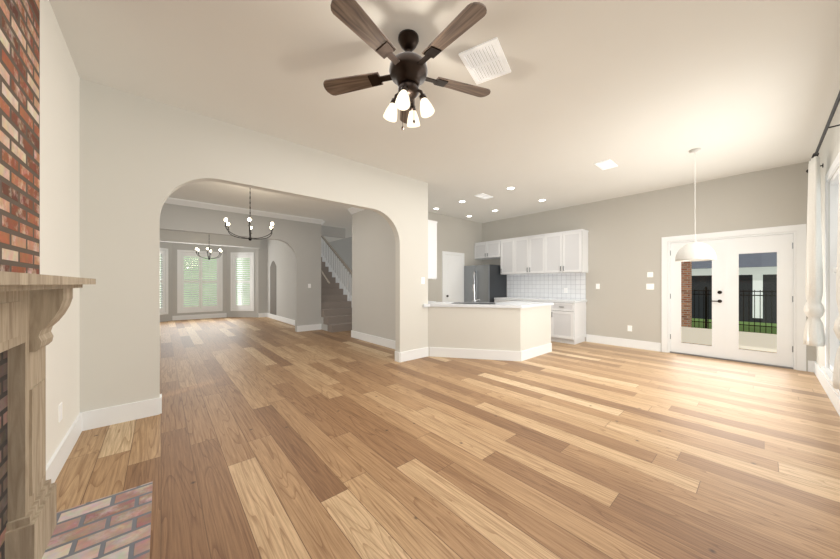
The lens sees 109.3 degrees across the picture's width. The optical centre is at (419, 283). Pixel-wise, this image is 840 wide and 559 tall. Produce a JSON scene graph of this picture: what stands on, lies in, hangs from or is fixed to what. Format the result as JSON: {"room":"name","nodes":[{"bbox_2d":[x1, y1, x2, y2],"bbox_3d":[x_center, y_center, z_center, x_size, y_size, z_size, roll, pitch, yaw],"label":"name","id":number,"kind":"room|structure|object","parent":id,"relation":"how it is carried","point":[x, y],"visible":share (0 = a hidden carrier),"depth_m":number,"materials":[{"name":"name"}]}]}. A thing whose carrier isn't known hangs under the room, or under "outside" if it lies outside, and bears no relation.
{"room":"living room","nodes":[
{"label":"living room","id":0,"kind":"room"},
{"bbox_2d":[40,0,79,464],"bbox_3d":[-1.551,-0.255,0.885,0.120,3.050,4.610,0,0,-41],"label":"wall","id":1,"kind":"structure","parent":0,"point":[59,166],"depth_m":2.06,"materials":[{"name":"paint"}]},
{"bbox_2d":[58,402,61,421],"bbox_3d":[-2.497,0.890,2.070,0.006,0.115,0.075,0,0,-41],"label":"outlet","id":2,"kind":"object","parent":1,"relation":"attached to","point":[60,412],"visible":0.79,"depth_m":2.06,"materials":[{"name":"white plastic"}]},
{"bbox_2d":[46,412,83,482],"bbox_3d":[-2.503,1.190,2.084,0.016,0.160,1.310,0,0,-41],"label":"baseboard","id":3,"kind":"structure","parent":1,"relation":"attached to","point":[57,461],"depth_m":2.10,"materials":[{"name":"white wood"}]},
{"bbox_2d":[160,242,171,321],"bbox_3d":[-8.735,-0.255,9.755,0.120,3.050,1.273,0,0,4],"label":"wall","id":4,"kind":"structure","parent":0,"point":[168,316],"depth_m":10.28,"materials":[{"name":"paint"}]},
{"bbox_2d":[160,248,167,314],"bbox_3d":[-8.725,-0.090,9.754,0.132,2.240,0.933,0,0,4],"label":"window","id":5,"kind":"structure","parent":4,"relation":"in","point":[164,282],"depth_m":10.09,"materials":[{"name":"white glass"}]},
{"bbox_2d":[172,243,226,315],"bbox_3d":[-8.066,-0.255,10.956,1.600,3.050,0.120,0,0,-41],"label":"wall","id":6,"kind":"structure","parent":0,"point":[183,246],"depth_m":10.75,"materials":[{"name":"paint"}]},
{"bbox_2d":[172,313,226,320],"bbox_3d":[-8.021,1.190,10.904,1.600,0.160,0.016,0,0,-41],"label":"baseboard","id":7,"kind":"structure","parent":6,"relation":"attached to","point":[200,316],"depth_m":10.87,"materials":[{"name":"white wood"}]},
{"bbox_2d":[177,250,222,312],"bbox_3d":[-8.059,-0.090,10.948,1.340,2.240,0.132,0,0,-41],"label":"window","id":8,"kind":"structure","parent":6,"relation":"in","point":[182,281],"depth_m":10.89,"materials":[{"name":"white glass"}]},
{"bbox_2d":[160,203,320,331],"bbox_3d":[-4.484,-0.255,6.934,4.430,3.050,0.150,0,0,-41],"label":"wall","id":9,"kind":"structure","parent":0,"point":[302,240],"depth_m":7.74,"materials":[{"name":"paint"}]},
{"bbox_2d":[165,197,324,224],"bbox_3d":[-4.357,-1.725,6.872,4.540,0.110,0.110,0,0,-41],"label":"crown molding","id":10,"kind":"structure","parent":9,"relation":"attached to","point":[204,205],"depth_m":6.96,"materials":[{"name":"white wood"}]},
{"bbox_2d":[297,324,320,331],"bbox_3d":[-3.007,1.190,8.108,0.660,0.160,0.016,0,0,-41],"label":"baseboard","id":11,"kind":"structure","parent":9,"relation":"attached to","point":[315,326],"depth_m":8.08,"materials":[{"name":"white wood"}]},
{"bbox_2d":[227,246,257,316],"bbox_3d":[-6.784,-0.255,11.451,1.273,3.050,0.120,0,0,4],"label":"wall","id":12,"kind":"structure","parent":0,"point":[230,313],"depth_m":11.39,"materials":[{"name":"paint"}]},
{"bbox_2d":[231,252,253,310],"bbox_3d":[-6.784,-0.090,11.441,0.933,2.240,0.132,0,0,4],"label":"window","id":13,"kind":"structure","parent":12,"relation":"in","point":[235,297],"depth_m":11.40,"materials":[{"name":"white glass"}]},
{"bbox_2d":[80,78,427,411],"bbox_3d":[-1.439,-0.255,3.957,4.080,3.050,0.120,0,0,-41],"label":"wall","id":14,"kind":"structure","parent":0,"point":[142,159],"depth_m":2.87,"materials":[{"name":"paint"}]},
{"bbox_2d":[84,396,161,430],"bbox_3d":[-2.720,1.190,2.753,0.506,0.160,0.016,0,0,-41],"label":"baseboard","id":15,"kind":"structure","parent":14,"relation":"attached to","point":[96,418],"depth_m":2.73,"materials":[{"name":"white wood"}]},
{"bbox_2d":[398,347,428,361],"bbox_3d":[-0.094,1.190,5.035,0.636,0.160,0.016,0,0,-41],"label":"baseboard","id":16,"kind":"structure","parent":14,"relation":"attached to","point":[422,352],"depth_m":5.01,"materials":[{"name":"white wood"}]},
{"bbox_2d":[258,239,266,312],"bbox_3d":[-6.079,-0.255,11.490,0.300,3.050,0.120,0,0,-41],"label":"wall","id":17,"kind":"structure","parent":0,"point":[262,278],"depth_m":11.44,"materials":[{"name":"paint"}]},
{"bbox_2d":[267,239,294,319],"bbox_3d":[-4.394,-1.555,9.994,0.280,5.650,4.349,0,0,-41],"label":"wall","id":18,"kind":"structure","parent":0,"point":[280,254],"depth_m":10.07,"materials":[{"name":"paint"}]},
{"bbox_2d":[270,261,275,314],"bbox_3d":[-5.371,0.210,10.900,0.003,2.120,0.800,0,0,-41],"label":"door frame","id":19,"kind":"structure","parent":18,"relation":"attached to","point":[273,288],"depth_m":10.86,"materials":[{"name":"white wood"}]},
{"bbox_2d":[266,313,294,325],"bbox_3d":[-4.506,1.190,9.897,0.016,0.160,4.348,0,0,-41],"label":"baseboard","id":20,"kind":"structure","parent":18,"relation":"attached to","point":[279,318],"depth_m":10.10,"materials":[{"name":"white wood"}]},
{"bbox_2d":[321,225,344,237],"bbox_3d":[-2.841,-1.670,9.244,1.079,0.380,0.120,0,0,-41],"label":"wall","id":21,"kind":"structure","parent":0,"point":[329,231],"depth_m":9.28,"materials":[{"name":"paint"}]},
{"bbox_2d":[326,237,351,277],"bbox_3d":[-2.283,-1.555,10.948,0.120,5.650,8.479,0,0,-41],"label":"wall","id":22,"kind":"structure","parent":0,"point":[342,248],"depth_m":11.68,"materials":[{"name":"paint"}]},
{"bbox_2d":[352,210,394,340],"bbox_3d":[-0.783,-0.255,6.236,0.100,3.050,2.459,0,0,-41],"label":"wall","id":23,"kind":"structure","parent":0,"point":[373,275],"depth_m":6.41,"materials":[{"name":"paint"}]},
{"bbox_2d":[348,207,364,213],"bbox_3d":[-0.938,-1.725,6.254,0.110,0.110,2.450,0,0,-41],"label":"crown molding","id":24,"kind":"structure","parent":23,"relation":"attached to","point":[352,210],"depth_m":6.91,"materials":[{"name":"white wood"}]},
{"bbox_2d":[351,330,394,348],"bbox_3d":[-0.832,1.190,6.204,0.016,0.160,2.476,0,0,-41],"label":"baseboard","id":25,"kind":"structure","parent":23,"relation":"attached to","point":[388,343],"depth_m":6.35,"materials":[{"name":"white wood"}]},
{"bbox_2d":[49,0,839,242],"bbox_3d":[-1.695,-1.820,7.437,10.000,0.080,14.950,0,0,-41],"label":"ceiling","id":26,"kind":"structure","parent":0,"point":[646,95],"depth_m":2.69,"materials":[{"name":"paint"}]},
{"bbox_2d":[195,248,221,259],"bbox_3d":[-6.386,-1.254,9.024,0.680,1.049,0.696,0,0,-41],"label":"chandelier","id":27,"kind":"object","parent":26,"relation":"hanging from","point":[209,256],"visible":0.88,"depth_m":9.02,"materials":[{"name":"black metal"}]},
{"bbox_2d":[160,229,259,248],"bbox_3d":[-7.354,-1.565,10.137,3.400,0.430,0.250,0,0,-41],"label":"soffit","id":28,"kind":"structure","parent":26,"relation":"attached to","point":[193,238],"depth_m":10.08,"materials":[{"name":"paint"}]},
{"bbox_2d":[224,188,273,240],"bbox_3d":[-3.031,-1.274,5.316,0.814,1.009,0.832,0,0,-41],"label":"dining chandelier","id":29,"kind":"object","parent":26,"relation":"hanging from","point":[250,226],"visible":0.94,"depth_m":5.30,"materials":[{"name":"black metal"}]},
{"bbox_2d":[323,0,490,129],"bbox_3d":[-0.056,-1.446,2.112,1.303,0.665,1.260,0,0,-41],"label":"ceiling fan","id":30,"kind":"object","parent":26,"relation":"hanging from","point":[408,73],"visible":1,"depth_m":2.06,"materials":[{"name":"brown wood"}]},
{"bbox_2d":[474,193,492,198],"bbox_3d":[1.293,-1.774,6.027,0.360,0.011,0.200,0,0,-41],"label":"ceiling vent","id":31,"kind":"object","parent":26,"relation":"in","point":[483,196],"visible":0.98,"depth_m":6.02,"materials":[{"name":"white metal"}]},
{"bbox_2d":[459,37,510,83],"bbox_3d":[0.529,-1.774,2.394,0.300,0.011,0.400,0,0,31],"label":"ceiling vent","id":32,"kind":"object","parent":26,"relation":"in","point":[485,61],"visible":1,"depth_m":2.37,"materials":[{"name":"white metal"}]},
{"bbox_2d":[594,159,617,169],"bbox_3d":[2.770,-1.774,4.435,0.360,0.011,0.200,0,0,-41],"label":"ceiling vent","id":33,"kind":"object","parent":26,"relation":"in","point":[606,164],"visible":1,"depth_m":4.42,"materials":[{"name":"white metal"}]},
{"bbox_2d":[675,148,715,261],"bbox_3d":[3.651,-1.046,3.955,0.400,1.467,0.400,0,0,-41],"label":"pendant light","id":34,"kind":"object","parent":26,"relation":"hanging from","point":[695,251],"visible":1,"depth_m":3.85,"materials":[{"name":"white glass"}]},
{"bbox_2d":[55,317,839,558],"bbox_3d":[-1.695,1.300,7.437,10.000,0.060,14.950,0,0,-41],"label":"floor","id":35,"kind":"structure","parent":0,"point":[263,438],"depth_m":2.22,"materials":[{"name":"brown wood"}]},
{"bbox_2d":[0,0,152,558],"bbox_3d":[-1.054,-0.254,0.780,0.488,3.048,2.520,0,0,-41],"label":"fireplace","id":36,"kind":"object","parent":35,"relation":"on","point":[34,307],"visible":1,"depth_m":1.35,"materials":[{"name":"brick"}]},
{"bbox_2d":[321,236,351,331],"bbox_3d":[-3.251,-0.599,9.696,1.045,3.738,4.100,0,0,-41],"label":"stairs","id":37,"kind":"structure","parent":35,"relation":"on","point":[336,301],"depth_m":9.11,"materials":[{"name":"carpet"}]},
{"bbox_2d":[464,264,506,301],"bbox_3d":[1.758,0.385,8.110,0.866,1.770,0.815,0,0,-41],"label":"fridge","id":38,"kind":"object","parent":35,"relation":"on","point":[490,282],"visible":0.44,"depth_m":7.80,"materials":[{"name":"silver metal"}]},
{"bbox_2d":[423,304,550,360],"bbox_3d":[1.184,0.833,5.577,1.996,0.875,1.656,0,0,-41],"label":"kitchen island","id":39,"kind":"object","parent":35,"relation":"on","point":[513,331],"depth_m":5.09,"materials":[{"name":"paint"}]},
{"bbox_2d":[428,300,546,311],"bbox_3d":[1.192,0.373,5.594,2.031,0.045,1.710,0,0,-41],"label":"island countertop","id":40,"kind":"structure","parent":39,"relation":"on","point":[487,306],"depth_m":5.13,"materials":[{"name":"white stone"}]},
{"bbox_2d":[546,301,585,344],"bbox_3d":[3.251,0.833,6.588,0.644,0.875,0.555,0,0,-41],"label":"base cabinet","id":41,"kind":"object","parent":35,"relation":"on","point":[568,320],"depth_m":6.37,"materials":[{"name":"wood"}]},
{"bbox_2d":[498,297,577,304],"bbox_3d":[2.795,0.372,7.107,0.652,0.045,1.979,0,0,-41],"label":"countertop","id":42,"kind":"structure","parent":41,"relation":"on","point":[499,298],"depth_m":7.17,"materials":[{"name":"white stone"}]},
{"bbox_2d":[428,212,481,301],"bbox_3d":[0.437,-0.255,7.614,3.550,3.050,0.120,0,0,-41],"label":"wall","id":43,"kind":"structure","parent":0,"point":[457,235],"depth_m":7.91,"materials":[{"name":"paint"}]},
{"bbox_2d":[428,220,435,278],"bbox_3d":[-0.270,-0.635,5.986,0.342,1.070,1.389,0,0,-41],"label":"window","id":44,"kind":"structure","parent":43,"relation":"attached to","point":[432,249],"depth_m":5.48,"materials":[{"name":"glass"}]},
{"bbox_2d":[442,251,463,301],"bbox_3d":[0.917,0.212,7.892,0.850,2.115,0.083,0,0,-41],"label":"door","id":45,"kind":"structure","parent":43,"relation":"attached to","point":[452,276],"depth_m":7.88,"materials":[{"name":"white wood"}]},
{"bbox_2d":[482,162,815,370],"bbox_3d":[3.796,-0.255,6.546,0.120,3.050,6.140,0,0,-41],"label":"wall","id":46,"kind":"structure","parent":0,"point":[626,234],"depth_m":5.79,"materials":[{"name":"paint"}]},
{"bbox_2d":[474,242,485,259],"bbox_3d":[1.840,-0.940,8.421,0.369,0.460,0.475,0,0,-41],"label":"upper cabinet","id":47,"kind":"object","parent":46,"relation":"attached to","point":[480,247],"depth_m":8.35,"materials":[{"name":"wood"}]},
{"bbox_2d":[486,241,497,258],"bbox_3d":[2.089,-0.940,8.135,0.369,0.460,0.477,0,0,-41],"label":"upper cabinet","id":48,"kind":"object","parent":46,"relation":"attached to","point":[491,246],"depth_m":8.05,"materials":[{"name":"wood"}]},
{"bbox_2d":[498,238,517,276],"bbox_3d":[2.400,-0.710,7.776,0.369,0.920,0.454,0,0,-41],"label":"upper cabinet","id":49,"kind":"object","parent":46,"relation":"attached to","point":[503,244],"depth_m":7.74,"materials":[{"name":"wood"}]},
{"bbox_2d":[510,237,525,276],"bbox_3d":[2.645,-0.710,7.494,0.369,0.920,0.506,0,0,-41],"label":"upper cabinet","id":50,"kind":"object","parent":46,"relation":"attached to","point":[517,245],"depth_m":7.45,"materials":[{"name":"wood"}]},
{"bbox_2d":[526,234,541,272],"bbox_3d":[2.908,-0.710,7.192,0.369,0.920,0.506,0,0,-41],"label":"upper cabinet","id":51,"kind":"object","parent":46,"relation":"attached to","point":[533,243],"depth_m":7.12,"materials":[{"name":"wood"}]},
{"bbox_2d":[542,233,557,272],"bbox_3d":[3.170,-0.710,6.890,0.369,0.920,0.506,0,0,-41],"label":"upper cabinet","id":52,"kind":"object","parent":46,"relation":"attached to","point":[548,267],"depth_m":6.83,"materials":[{"name":"wood"}]},
{"bbox_2d":[558,229,588,272],"bbox_3d":[3.415,-0.710,6.608,0.369,0.920,0.454,0,0,-41],"label":"upper cabinet","id":53,"kind":"object","parent":46,"relation":"attached to","point":[572,244],"depth_m":6.48,"materials":[{"name":"wood"}]},
{"bbox_2d":[586,334,660,351],"bbox_3d":[4.101,1.190,6.093,0.016,0.160,1.295,0,0,-41],"label":"baseboard","id":54,"kind":"structure","parent":46,"relation":"attached to","point":[638,344],"depth_m":6.03,"materials":[{"name":"white wood"}]},
{"bbox_2d":[647,272,652,276],"bbox_3d":[4.424,-0.180,5.728,0.006,0.100,0.090,0,0,-41],"label":"light switch","id":55,"kind":"object","parent":46,"relation":"attached to","point":[649,274],"visible":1,"depth_m":5.73,"materials":[{"name":"white plastic"}]},
{"bbox_2d":[662,224,805,370],"bbox_3d":[5.122,0.198,5.002,0.137,2.145,1.660,0,0,-41],"label":"french door","id":56,"kind":"structure","parent":46,"relation":"attached to","point":[787,244],"depth_m":4.89,"materials":[{"name":"white wood"}]},
{"bbox_2d":[646,284,653,289],"bbox_3d":[4.423,0.050,5.726,0.010,0.115,0.120,0,0,-41],"label":"light switch","id":57,"kind":"object","parent":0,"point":[649,286],"depth_m":5.73,"materials":[{"name":"white plastic"}]},
{"bbox_2d":[816,105,839,372],"bbox_3d":[2.892,-0.255,1.772,7.750,3.050,0.120,0,0,-41],"label":"wall","id":58,"kind":"structure","parent":0,"point":[829,151],"depth_m":3.68,"materials":[{"name":"paint"}]},
{"bbox_2d":[806,91,839,172],"bbox_3d":[3.935,-1.490,2.843,3.259,0.052,0.124,0,0,-41],"label":"curtain rod","id":59,"kind":"object","parent":58,"relation":"attached to","point":[834,108],"visible":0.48,"depth_m":2.79,"materials":[{"name":"black metal"}]},
{"bbox_2d":[803,153,824,346],"bbox_3d":[4.681,-0.393,3.541,0.400,2.237,0.159,0,0,-41],"label":"curtain","id":60,"kind":"object","parent":59,"relation":"hanging from","point":[814,332],"visible":0.98,"depth_m":3.47,"materials":[{"name":"fabric"}]},
{"bbox_2d":[832,153,839,390],"bbox_3d":[2.938,-0.393,2.026,0.400,2.237,0.159,0,0,-41],"label":"curtain","id":61,"kind":"object","parent":59,"relation":"hanging from","point":[836,370],"visible":1,"depth_m":2.07,"materials":[{"name":"fabric"}]},
{"bbox_2d":[811,361,839,415],"bbox_3d":[3.024,1.190,1.986,7.030,0.160,0.030,0,0,-41],"label":"baseboard","id":62,"kind":"structure","parent":58,"relation":"attached to","point":[830,391],"depth_m":3.44,"materials":[{"name":"white wood"}]},
{"bbox_2d":[821,151,839,396],"bbox_3d":[3.937,-0.095,2.727,2.300,2.350,0.150,0,0,-41],"label":"window","id":63,"kind":"structure","parent":58,"relation":"in","point":[832,343],"depth_m":3.40,"materials":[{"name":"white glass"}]},
{"label":"outside","id":64,"kind":"structure","parent":0,"visible":0},
{"bbox_2d":[692,318,776,333],"bbox_3d":[9.681,1.500,11.728,90.000,0.140,85.000,0,0,-41],"label":"ground","id":65,"kind":"structure","parent":64,"point":[751,329],"depth_m":10.03,"materials":[{"name":"green plant"}]},
{"bbox_2d":[160,256,249,306],"bbox_3d":[-11.021,-3.150,15.727,20.000,9.160,0.200,0,0,-41],"label":"trees","id":66,"kind":"object","parent":65,"relation":"on","point":[215,264],"depth_m":15.57,"materials":[{"name":"green plant"}]},
{"bbox_2d":[681,261,691,326],"bbox_3d":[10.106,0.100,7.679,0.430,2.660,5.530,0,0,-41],"label":"brick column","id":67,"kind":"structure","parent":65,"relation":"on","point":[685,301],"depth_m":9.39,"materials":[{"name":"brown brick"}]},
{"bbox_2d":[681,327,776,352],"bbox_3d":[6.559,1.360,7.027,4.680,0.140,10.400,0,0,-41],"label":"patio slab","id":68,"kind":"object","parent":65,"relation":"on","point":[750,342],"depth_m":6.93,"materials":[{"name":"concrete"}]},
{"bbox_2d":[692,287,776,333],"bbox_3d":[9.063,0.760,9.846,0.060,1.340,15.030,0,0,-41],"label":"fence","id":69,"kind":"object","parent":65,"relation":"on","point":[706,294],"depth_m":9.01,"materials":[{"name":"black metal"}]},
{"bbox_2d":[692,252,776,323],"bbox_3d":[19.267,-1.100,11.217,11.000,5.060,24.450,0,0,-41],"label":"house","id":70,"kind":"structure","parent":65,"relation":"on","point":[750,272],"depth_m":11.26,"materials":[{"name":"grey"}]}
]}

